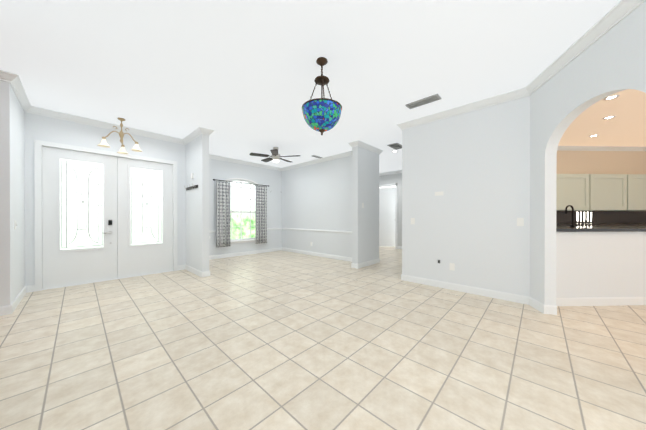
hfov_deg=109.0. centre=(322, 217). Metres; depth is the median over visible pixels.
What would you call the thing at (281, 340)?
floor
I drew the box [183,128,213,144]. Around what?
crown molding
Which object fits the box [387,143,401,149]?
ceiling vent
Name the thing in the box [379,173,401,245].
wall
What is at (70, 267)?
front door
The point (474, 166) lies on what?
wall
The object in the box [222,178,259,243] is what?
dining room window
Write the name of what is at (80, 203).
door glass
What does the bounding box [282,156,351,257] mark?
wall
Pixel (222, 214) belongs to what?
curtain
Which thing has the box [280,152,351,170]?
crown molding
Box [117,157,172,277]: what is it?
front door
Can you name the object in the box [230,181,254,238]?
backdrop
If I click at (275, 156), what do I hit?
ceiling fan
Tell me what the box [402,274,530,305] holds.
baseboard
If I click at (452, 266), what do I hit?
wall outlet
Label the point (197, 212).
wall column
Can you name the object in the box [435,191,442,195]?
light switch
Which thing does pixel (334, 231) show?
trim
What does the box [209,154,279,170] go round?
crown molding
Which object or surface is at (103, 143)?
chandelier
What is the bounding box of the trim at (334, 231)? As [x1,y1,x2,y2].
[282,228,351,233]
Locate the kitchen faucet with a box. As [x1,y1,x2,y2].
[565,205,576,226]
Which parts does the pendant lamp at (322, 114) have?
lamp shade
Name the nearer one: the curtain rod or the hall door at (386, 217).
the curtain rod
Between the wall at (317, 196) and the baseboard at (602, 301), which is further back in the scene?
the wall at (317, 196)
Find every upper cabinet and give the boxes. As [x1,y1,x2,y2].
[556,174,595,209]
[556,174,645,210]
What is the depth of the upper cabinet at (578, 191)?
5.39 m
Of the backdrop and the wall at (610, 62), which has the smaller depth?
the wall at (610, 62)
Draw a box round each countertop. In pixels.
[556,223,645,225]
[556,226,645,231]
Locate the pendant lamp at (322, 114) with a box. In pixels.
[302,57,341,134]
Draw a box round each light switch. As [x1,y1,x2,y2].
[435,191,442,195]
[517,218,523,225]
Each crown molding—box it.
[4,71,31,111]
[26,106,185,144]
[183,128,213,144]
[184,127,203,143]
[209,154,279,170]
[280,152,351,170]
[348,141,355,146]
[356,140,382,154]
[379,170,401,175]
[400,88,525,128]
[524,0,645,95]
[557,146,645,150]
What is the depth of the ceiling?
2.68 m
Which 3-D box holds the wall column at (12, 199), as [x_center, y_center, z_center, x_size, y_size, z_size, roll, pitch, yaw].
[-4.407,-0.296,3.232,1.176,3.000,0.156,0,0,43]
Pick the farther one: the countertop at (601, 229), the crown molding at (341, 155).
the crown molding at (341, 155)
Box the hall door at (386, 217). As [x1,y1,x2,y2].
[379,188,394,246]
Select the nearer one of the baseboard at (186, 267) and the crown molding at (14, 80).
the crown molding at (14, 80)
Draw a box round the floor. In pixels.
[0,246,645,429]
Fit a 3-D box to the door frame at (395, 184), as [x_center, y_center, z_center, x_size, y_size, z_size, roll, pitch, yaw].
[2.497,-0.070,9.190,0.984,2.520,0.018,0,0,43]
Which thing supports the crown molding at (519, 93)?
attached to the wall at (474, 166)
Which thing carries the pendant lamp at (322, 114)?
hanging from the ceiling
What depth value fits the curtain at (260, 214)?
7.69 m
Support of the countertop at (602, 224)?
on the base cabinet
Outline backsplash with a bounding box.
[556,211,645,222]
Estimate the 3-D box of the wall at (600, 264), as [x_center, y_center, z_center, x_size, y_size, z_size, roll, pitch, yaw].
[4.460,0.697,3.249,2.952,1.014,0.120,0,0,-2]
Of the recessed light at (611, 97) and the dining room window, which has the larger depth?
the dining room window
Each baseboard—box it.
[0,285,34,315]
[184,265,202,276]
[209,247,281,259]
[282,247,351,261]
[357,258,379,268]
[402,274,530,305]
[556,297,645,305]
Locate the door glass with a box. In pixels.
[60,159,102,249]
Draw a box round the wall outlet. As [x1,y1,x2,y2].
[450,263,454,270]
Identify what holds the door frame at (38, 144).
attached to the wall at (55, 130)
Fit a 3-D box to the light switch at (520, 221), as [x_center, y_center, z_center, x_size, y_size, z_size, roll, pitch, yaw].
[2.785,0.058,3.253,0.074,0.118,0.017,0,0,43]
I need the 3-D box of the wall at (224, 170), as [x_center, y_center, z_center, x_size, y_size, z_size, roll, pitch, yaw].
[-2.668,-0.305,7.288,0.120,3.000,3.264,0,0,43]
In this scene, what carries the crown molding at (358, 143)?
attached to the wall column at (365, 191)
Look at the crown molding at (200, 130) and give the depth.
4.85 m
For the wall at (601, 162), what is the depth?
5.84 m
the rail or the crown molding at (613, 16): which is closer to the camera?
the crown molding at (613, 16)
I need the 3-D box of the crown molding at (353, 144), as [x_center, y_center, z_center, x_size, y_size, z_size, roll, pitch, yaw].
[0.835,-1.750,5.721,0.098,0.103,0.582,0,0,43]
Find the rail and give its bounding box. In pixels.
[184,184,197,189]
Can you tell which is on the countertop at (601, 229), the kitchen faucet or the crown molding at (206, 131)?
the kitchen faucet
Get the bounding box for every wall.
[24,112,185,285]
[209,158,281,255]
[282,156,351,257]
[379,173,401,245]
[402,96,529,296]
[530,1,645,305]
[556,151,645,220]
[556,232,645,297]
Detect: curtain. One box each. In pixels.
[216,181,229,247]
[255,185,266,243]
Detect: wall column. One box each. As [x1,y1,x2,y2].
[0,80,24,306]
[186,134,208,271]
[352,146,378,263]
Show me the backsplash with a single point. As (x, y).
(615, 217)
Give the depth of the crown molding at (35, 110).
4.28 m
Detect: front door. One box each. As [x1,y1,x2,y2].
[42,146,116,288]
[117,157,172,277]
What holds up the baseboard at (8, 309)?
attached to the wall at (55, 130)
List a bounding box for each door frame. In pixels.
[34,140,176,291]
[379,183,396,248]
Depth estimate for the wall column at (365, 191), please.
5.69 m
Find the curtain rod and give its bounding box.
[213,179,268,186]
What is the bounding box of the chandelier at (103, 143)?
[97,118,141,153]
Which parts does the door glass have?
left front door glass panel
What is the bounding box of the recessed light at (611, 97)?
[603,95,619,99]
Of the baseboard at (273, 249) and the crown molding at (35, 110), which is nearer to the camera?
the crown molding at (35, 110)
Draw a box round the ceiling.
[0,0,645,172]
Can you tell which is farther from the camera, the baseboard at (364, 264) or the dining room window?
the dining room window
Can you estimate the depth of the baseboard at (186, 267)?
4.97 m
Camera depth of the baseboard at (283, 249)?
7.10 m
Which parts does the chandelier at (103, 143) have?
lamp shade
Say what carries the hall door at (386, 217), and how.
in the wall
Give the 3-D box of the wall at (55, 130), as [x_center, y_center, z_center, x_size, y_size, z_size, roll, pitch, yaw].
[-4.098,-0.299,4.524,0.144,3.000,2.460,0,0,43]
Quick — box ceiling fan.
[249,147,299,162]
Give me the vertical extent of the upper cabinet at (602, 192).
0.858 m
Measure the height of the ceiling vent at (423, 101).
0.014 m
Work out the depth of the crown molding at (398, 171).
9.05 m
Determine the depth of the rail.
4.97 m
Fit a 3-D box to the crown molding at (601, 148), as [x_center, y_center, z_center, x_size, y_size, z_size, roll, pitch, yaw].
[5.949,-1.750,5.773,5.820,0.103,0.074,0,0,-2]
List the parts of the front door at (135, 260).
right front door glass panel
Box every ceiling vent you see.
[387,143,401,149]
[405,94,441,108]

